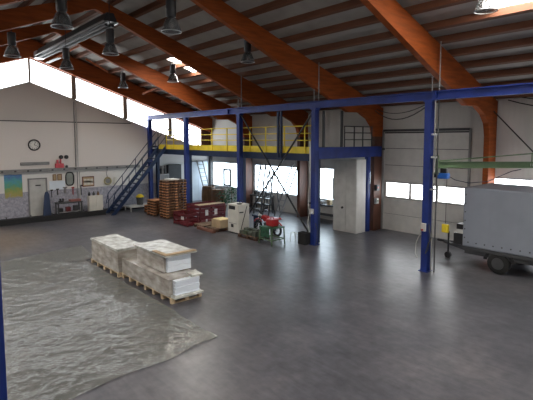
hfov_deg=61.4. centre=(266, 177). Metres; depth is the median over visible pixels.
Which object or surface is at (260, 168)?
stepladder
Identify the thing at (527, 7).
purlin
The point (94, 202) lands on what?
base cabinet
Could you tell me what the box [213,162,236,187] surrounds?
window
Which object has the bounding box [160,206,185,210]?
wooden pallet
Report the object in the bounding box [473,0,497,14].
pendant lamp
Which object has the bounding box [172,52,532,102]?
purlin
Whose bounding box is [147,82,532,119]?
beam
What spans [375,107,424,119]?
cable
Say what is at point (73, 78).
mullion
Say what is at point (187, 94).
roof beam
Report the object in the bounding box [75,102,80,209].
conduit
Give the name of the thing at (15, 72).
window
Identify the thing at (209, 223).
wooden pallet
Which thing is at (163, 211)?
wooden pallet
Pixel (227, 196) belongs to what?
potted plant
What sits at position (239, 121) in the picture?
steel column
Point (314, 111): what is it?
steel column
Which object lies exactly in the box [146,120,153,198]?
steel column
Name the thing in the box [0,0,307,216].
roof beam
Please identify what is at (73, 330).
plastic sheet
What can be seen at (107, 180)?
hose reel
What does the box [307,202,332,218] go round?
bench
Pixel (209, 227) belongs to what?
wooden pallet
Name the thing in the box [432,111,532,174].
crane
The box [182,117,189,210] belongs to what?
steel column
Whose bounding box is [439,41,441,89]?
rod
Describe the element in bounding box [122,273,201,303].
pallet
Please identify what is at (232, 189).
potted plant
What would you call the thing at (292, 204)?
rod
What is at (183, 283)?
load
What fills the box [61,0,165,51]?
roof purlin
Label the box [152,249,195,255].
protector
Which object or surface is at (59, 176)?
picture
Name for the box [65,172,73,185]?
mirror
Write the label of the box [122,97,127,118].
mullion
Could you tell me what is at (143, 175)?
stairs
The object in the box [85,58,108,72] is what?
strut
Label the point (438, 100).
conduit
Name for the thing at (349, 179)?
tall cabinet
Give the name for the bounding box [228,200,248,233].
cabinet
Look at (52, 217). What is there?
barrier
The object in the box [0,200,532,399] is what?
floor
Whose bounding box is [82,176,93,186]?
framed picture
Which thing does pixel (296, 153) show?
deck
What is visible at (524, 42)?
purlin
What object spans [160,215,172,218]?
wooden pallet
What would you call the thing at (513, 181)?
window
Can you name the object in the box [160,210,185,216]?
wooden pallet
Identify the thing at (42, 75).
window
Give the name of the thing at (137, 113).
window
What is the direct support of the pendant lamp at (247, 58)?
hanging from the purlin at (351, 4)
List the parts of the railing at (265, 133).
rail post, rail post, rail, rail, rail, rail post, rail post, rail post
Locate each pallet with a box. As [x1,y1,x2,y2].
[91,258,121,277]
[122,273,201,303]
[147,198,162,202]
[147,203,159,208]
[147,207,159,210]
[147,211,159,215]
[159,179,185,183]
[159,182,186,185]
[159,184,185,188]
[159,186,186,191]
[159,190,185,194]
[159,192,185,196]
[159,194,185,199]
[159,198,186,202]
[159,200,186,205]
[160,202,185,207]
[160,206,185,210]
[160,207,185,213]
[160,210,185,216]
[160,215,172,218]
[194,221,211,227]
[207,226,227,231]
[238,233,269,240]
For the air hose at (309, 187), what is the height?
1.805 m
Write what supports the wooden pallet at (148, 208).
on the wooden pallet
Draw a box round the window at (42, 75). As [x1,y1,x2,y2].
[30,59,70,97]
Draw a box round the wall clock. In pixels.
[28,139,39,150]
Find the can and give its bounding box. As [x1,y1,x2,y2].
[266,216,278,226]
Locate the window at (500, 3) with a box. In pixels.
[495,0,531,6]
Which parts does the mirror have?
glass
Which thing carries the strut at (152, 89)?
attached to the ceiling
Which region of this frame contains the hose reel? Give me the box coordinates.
[104,169,111,184]
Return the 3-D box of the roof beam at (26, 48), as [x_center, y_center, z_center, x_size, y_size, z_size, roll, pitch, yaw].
[-12.217,-4.772,23.281,22.500,4.699,0.200,-4,6,-41]
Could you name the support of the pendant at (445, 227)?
attached to the chain hoist
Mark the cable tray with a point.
(114, 166)
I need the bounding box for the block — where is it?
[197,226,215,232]
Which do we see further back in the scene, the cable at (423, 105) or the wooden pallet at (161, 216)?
the wooden pallet at (161, 216)
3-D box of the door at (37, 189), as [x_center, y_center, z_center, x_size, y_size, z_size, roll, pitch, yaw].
[-12.203,1.117,24.020,0.940,2.140,0.088,-4,6,-41]
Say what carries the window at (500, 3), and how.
attached to the ceiling
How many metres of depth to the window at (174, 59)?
21.84 m
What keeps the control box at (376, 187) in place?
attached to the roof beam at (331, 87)
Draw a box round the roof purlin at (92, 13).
[39,0,123,43]
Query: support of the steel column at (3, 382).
on the floor
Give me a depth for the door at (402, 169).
19.54 m
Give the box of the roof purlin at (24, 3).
[17,0,34,7]
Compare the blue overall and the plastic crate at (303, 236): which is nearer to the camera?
the plastic crate at (303, 236)
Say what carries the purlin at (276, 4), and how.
attached to the ceiling
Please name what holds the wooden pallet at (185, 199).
on the wooden pallet at (181, 201)
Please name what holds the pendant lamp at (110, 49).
hanging from the ceiling
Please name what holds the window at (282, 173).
in the wall at (519, 117)
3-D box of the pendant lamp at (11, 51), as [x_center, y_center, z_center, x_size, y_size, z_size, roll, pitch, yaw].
[-8.572,-4.801,15.092,0.534,1.481,0.534,-4,6,-41]
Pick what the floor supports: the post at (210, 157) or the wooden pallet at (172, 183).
the post at (210, 157)
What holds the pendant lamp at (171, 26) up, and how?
hanging from the ceiling
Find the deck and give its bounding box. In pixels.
[152,144,384,241]
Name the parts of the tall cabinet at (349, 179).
door, door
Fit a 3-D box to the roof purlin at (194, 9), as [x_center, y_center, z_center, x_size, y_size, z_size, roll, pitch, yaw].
[-0.066,-5.590,12.853,0.120,0.225,32.500,-4,6,-41]
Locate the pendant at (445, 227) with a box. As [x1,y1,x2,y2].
[441,224,448,232]
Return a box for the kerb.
[0,207,143,220]
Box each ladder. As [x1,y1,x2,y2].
[196,160,208,185]
[274,163,296,216]
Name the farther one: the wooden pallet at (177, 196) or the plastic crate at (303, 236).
the wooden pallet at (177, 196)
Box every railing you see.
[166,125,310,152]
[344,126,372,146]
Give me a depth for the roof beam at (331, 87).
17.08 m
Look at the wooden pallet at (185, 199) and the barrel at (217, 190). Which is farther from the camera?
the barrel at (217, 190)
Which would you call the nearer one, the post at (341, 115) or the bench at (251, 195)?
the post at (341, 115)
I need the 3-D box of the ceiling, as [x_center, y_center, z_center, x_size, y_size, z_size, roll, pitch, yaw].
[-1.782,-4.436,11.431,23.120,3.953,32.600,-4,6,-41]
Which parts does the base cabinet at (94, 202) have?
door, door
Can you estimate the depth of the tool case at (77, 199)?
24.32 m
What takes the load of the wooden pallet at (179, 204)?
on the wooden pallet at (161, 208)
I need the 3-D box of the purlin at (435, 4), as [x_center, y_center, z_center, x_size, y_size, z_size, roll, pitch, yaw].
[2.021,-4.822,14.764,0.120,0.225,32.500,-4,6,-41]
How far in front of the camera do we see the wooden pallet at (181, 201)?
23.97 m
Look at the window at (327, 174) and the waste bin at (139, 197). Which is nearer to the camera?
the window at (327, 174)
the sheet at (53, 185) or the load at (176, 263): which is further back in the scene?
the sheet at (53, 185)
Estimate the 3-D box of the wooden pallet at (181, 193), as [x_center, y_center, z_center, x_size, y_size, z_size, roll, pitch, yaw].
[-5.039,0.930,24.124,1.200,0.144,0.800,-4,6,-41]
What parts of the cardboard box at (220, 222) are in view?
lid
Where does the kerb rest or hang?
on the floor
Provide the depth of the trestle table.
17.93 m
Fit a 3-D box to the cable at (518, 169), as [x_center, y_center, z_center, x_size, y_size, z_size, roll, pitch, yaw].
[6.739,-0.029,13.838,2.131,0.450,0.063,0,5,5]
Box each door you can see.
[28,178,47,216]
[192,160,208,200]
[381,128,471,239]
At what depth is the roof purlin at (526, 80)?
18.14 m
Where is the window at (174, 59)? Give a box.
[169,58,195,71]
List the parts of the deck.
deck post, deck post, deck post, deck post, deck post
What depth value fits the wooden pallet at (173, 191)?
23.85 m
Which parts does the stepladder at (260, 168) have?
rail, rail, rail, rail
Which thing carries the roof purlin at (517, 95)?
attached to the ceiling
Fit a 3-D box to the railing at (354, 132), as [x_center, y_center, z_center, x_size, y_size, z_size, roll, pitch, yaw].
[3.960,-1.752,19.319,1.940,0.878,0.040,-4,6,-41]
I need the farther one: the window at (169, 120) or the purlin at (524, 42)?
the window at (169, 120)
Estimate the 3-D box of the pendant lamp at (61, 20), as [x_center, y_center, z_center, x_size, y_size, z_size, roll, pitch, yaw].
[-5.020,-4.425,10.975,0.534,1.498,0.534,-4,6,-41]
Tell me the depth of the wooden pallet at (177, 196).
23.95 m
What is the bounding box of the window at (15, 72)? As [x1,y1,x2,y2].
[0,59,27,87]
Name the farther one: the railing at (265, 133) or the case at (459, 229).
the railing at (265, 133)
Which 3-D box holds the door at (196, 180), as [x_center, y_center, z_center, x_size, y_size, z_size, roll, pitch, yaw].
[-4.649,0.240,30.643,1.680,2.740,0.068,-4,6,-41]
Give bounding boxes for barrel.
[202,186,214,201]
[212,188,225,207]
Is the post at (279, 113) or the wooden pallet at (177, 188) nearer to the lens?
the post at (279, 113)
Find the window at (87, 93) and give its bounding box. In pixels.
[76,78,122,117]
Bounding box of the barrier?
[0,207,105,226]
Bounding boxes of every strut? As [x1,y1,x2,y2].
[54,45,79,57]
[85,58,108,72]
[142,87,156,94]
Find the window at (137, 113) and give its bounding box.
[127,99,167,134]
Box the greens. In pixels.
[252,231,258,236]
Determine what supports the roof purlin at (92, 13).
attached to the ceiling
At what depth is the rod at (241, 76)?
20.80 m
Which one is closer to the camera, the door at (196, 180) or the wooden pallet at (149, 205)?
the wooden pallet at (149, 205)
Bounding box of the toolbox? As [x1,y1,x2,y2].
[55,159,63,167]
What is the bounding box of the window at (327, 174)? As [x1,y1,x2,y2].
[320,168,333,199]
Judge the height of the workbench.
0.840 m
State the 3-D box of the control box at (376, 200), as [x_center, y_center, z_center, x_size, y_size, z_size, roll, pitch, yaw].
[5.023,1.084,20.480,0.160,0.250,0.155,-4,6,-41]
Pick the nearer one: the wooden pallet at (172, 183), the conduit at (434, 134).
the conduit at (434, 134)
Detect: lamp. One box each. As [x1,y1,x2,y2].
[3,29,20,57]
[20,162,49,165]
[50,0,73,29]
[59,30,73,69]
[102,6,118,55]
[118,72,127,87]
[161,0,181,34]
[167,57,178,82]
[241,40,254,63]
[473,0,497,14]
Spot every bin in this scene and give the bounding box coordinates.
[73,205,78,210]
[136,194,143,204]
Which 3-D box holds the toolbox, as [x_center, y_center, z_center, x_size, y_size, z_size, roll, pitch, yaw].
[-11.333,-0.749,24.574,0.430,0.478,0.140,-4,6,-41]
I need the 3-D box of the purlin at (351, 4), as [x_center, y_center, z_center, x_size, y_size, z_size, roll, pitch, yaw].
[1.353,-5.068,14.152,0.120,0.225,32.500,-4,6,-41]
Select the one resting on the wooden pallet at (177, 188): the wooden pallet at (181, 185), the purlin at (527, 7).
the wooden pallet at (181, 185)
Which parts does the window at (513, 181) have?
frame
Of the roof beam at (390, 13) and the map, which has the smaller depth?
the roof beam at (390, 13)
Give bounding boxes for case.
[69,198,80,201]
[456,222,462,233]
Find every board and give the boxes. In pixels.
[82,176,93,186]
[134,239,196,257]
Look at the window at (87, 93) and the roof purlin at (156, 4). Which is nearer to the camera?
the roof purlin at (156, 4)
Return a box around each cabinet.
[87,195,102,210]
[166,164,180,178]
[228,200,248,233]
[333,159,365,233]
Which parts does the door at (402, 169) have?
guide rail, pane, panel, pane, panel, panel, panel, panel, panel, pane, guide rail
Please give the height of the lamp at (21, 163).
0.160 m
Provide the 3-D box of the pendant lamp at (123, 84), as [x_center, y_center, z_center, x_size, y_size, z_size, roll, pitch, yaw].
[-7.801,-5.360,24.425,0.534,0.988,0.534,-4,6,-41]
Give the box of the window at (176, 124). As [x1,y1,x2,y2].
[171,118,200,144]
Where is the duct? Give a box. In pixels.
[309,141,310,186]
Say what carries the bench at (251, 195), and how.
on the floor
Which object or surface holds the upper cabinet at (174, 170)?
attached to the wall at (29, 111)
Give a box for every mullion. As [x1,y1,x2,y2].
[71,76,76,98]
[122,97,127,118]
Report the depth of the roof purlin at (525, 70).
17.29 m
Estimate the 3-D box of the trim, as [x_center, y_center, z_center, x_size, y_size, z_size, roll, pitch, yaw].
[-12.428,-4.217,23.569,22.620,6.252,0.200,-4,6,-41]
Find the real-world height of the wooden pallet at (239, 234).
0.144 m
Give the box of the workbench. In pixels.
[55,201,82,214]
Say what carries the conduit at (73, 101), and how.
attached to the wall at (29, 111)
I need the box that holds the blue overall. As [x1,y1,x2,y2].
[43,192,50,215]
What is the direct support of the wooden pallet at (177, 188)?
on the wooden pallet at (173, 191)
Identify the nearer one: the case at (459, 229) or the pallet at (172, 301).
the pallet at (172, 301)
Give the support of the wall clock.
attached to the wall at (29, 111)
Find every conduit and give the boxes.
[73,101,78,197]
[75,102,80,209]
[430,100,437,271]
[433,100,439,271]
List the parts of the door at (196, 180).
frame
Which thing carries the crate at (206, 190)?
on the floor
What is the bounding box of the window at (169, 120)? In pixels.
[168,119,171,134]
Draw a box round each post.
[209,156,211,185]
[277,111,282,157]
[322,111,324,146]
[340,111,342,146]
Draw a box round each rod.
[240,115,308,231]
[241,76,241,106]
[249,114,310,213]
[318,68,318,100]
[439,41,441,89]
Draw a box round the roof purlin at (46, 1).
[14,0,54,28]
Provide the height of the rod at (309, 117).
5.080 m
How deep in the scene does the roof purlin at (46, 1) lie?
15.48 m
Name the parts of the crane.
tie rod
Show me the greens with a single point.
(254, 233)
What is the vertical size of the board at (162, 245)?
0.043 m
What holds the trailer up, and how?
on the floor
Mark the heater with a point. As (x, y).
(98, 25)
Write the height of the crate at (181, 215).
0.610 m
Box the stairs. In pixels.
[106,129,168,214]
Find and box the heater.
[34,12,117,62]
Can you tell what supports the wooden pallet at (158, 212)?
on the floor
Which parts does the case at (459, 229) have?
lid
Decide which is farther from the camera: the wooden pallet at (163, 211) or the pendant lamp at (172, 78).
the wooden pallet at (163, 211)
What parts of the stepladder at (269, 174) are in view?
rail, rail, rail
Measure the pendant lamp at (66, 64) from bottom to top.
2.241 m
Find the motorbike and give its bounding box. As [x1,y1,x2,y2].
[254,207,281,235]
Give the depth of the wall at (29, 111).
24.89 m
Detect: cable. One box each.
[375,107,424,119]
[377,105,424,113]
[450,169,520,182]
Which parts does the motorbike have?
fuel tank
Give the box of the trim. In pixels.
[0,38,210,144]
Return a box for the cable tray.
[0,164,139,173]
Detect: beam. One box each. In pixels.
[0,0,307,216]
[0,0,382,230]
[0,23,252,206]
[0,39,211,131]
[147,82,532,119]
[360,0,497,183]
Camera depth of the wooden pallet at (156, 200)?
24.75 m
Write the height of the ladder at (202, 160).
2.740 m
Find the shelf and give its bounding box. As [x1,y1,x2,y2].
[320,212,332,216]
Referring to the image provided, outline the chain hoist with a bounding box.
[434,168,449,232]
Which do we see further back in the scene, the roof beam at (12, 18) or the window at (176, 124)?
the window at (176, 124)
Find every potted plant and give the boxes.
[215,190,231,210]
[224,186,236,202]
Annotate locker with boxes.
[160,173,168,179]
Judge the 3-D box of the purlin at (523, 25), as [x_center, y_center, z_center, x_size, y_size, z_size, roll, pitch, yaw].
[3.297,-4.352,15.932,0.120,0.225,32.500,-4,6,-41]
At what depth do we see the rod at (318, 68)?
17.23 m
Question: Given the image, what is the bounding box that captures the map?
[4,174,22,198]
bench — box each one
[124,203,146,211]
[250,194,273,209]
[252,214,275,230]
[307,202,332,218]
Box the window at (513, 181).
[495,177,532,185]
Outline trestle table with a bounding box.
[258,225,284,246]
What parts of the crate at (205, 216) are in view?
corner post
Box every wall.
[0,82,209,219]
[212,97,532,228]
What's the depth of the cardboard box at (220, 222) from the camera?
20.62 m
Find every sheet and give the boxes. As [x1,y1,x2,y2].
[0,246,220,399]
[49,181,64,189]
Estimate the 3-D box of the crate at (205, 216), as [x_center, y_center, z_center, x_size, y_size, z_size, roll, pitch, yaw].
[-3.095,1.797,22.992,1.550,0.930,1.260,-4,6,-41]
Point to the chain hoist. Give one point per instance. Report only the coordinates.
(443, 174)
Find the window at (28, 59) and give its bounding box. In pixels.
[27,58,30,81]
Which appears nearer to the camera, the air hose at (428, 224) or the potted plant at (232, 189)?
the air hose at (428, 224)
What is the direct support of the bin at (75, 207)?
on the workbench
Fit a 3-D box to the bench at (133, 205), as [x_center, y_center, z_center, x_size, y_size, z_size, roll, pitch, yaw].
[-7.560,1.804,26.709,1.550,0.300,0.900,-4,6,-41]
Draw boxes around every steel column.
[0,267,7,399]
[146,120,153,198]
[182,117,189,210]
[235,113,243,201]
[309,108,319,245]
[418,100,436,272]
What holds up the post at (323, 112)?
on the deck
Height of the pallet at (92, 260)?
0.140 m
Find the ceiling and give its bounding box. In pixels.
[0,0,532,109]
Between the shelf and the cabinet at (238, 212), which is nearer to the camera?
the cabinet at (238, 212)
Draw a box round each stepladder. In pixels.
[253,164,272,213]
[262,170,279,215]
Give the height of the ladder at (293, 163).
2.852 m
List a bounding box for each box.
[212,217,227,227]
[374,185,379,190]
[374,198,378,203]
[420,223,425,231]
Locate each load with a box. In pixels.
[91,234,138,272]
[122,256,203,299]
[137,247,190,272]
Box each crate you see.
[173,210,198,226]
[186,201,225,222]
[298,231,309,244]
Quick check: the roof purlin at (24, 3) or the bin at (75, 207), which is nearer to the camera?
the roof purlin at (24, 3)
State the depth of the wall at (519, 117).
20.00 m
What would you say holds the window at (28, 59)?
in the wall at (29, 111)
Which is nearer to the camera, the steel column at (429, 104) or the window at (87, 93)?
the steel column at (429, 104)
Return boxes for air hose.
[307,187,309,231]
[425,224,431,253]
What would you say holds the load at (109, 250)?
on the pallet at (92, 260)
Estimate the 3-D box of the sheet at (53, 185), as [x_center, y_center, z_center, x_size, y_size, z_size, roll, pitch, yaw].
[-11.477,0.450,24.653,0.820,0.480,0.018,-4,6,-41]
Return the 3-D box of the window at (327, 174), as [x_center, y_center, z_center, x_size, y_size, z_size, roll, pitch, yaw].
[3.781,0.421,22.747,0.200,1.690,3.750,-4,6,-41]
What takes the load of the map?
attached to the wall at (29, 111)
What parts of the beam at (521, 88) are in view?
splice plate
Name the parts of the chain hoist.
motor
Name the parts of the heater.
reflector plate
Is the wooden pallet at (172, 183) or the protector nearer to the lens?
the protector
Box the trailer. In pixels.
[437,183,532,273]
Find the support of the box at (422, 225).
attached to the steel column at (429, 104)
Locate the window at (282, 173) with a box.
[255,164,296,195]
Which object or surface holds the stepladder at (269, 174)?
on the floor
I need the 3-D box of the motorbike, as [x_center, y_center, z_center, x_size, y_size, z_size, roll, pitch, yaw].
[0.064,1.958,19.752,0.738,1.149,1.901,-4,6,-41]
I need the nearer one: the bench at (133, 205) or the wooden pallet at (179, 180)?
the wooden pallet at (179, 180)
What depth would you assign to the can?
18.01 m

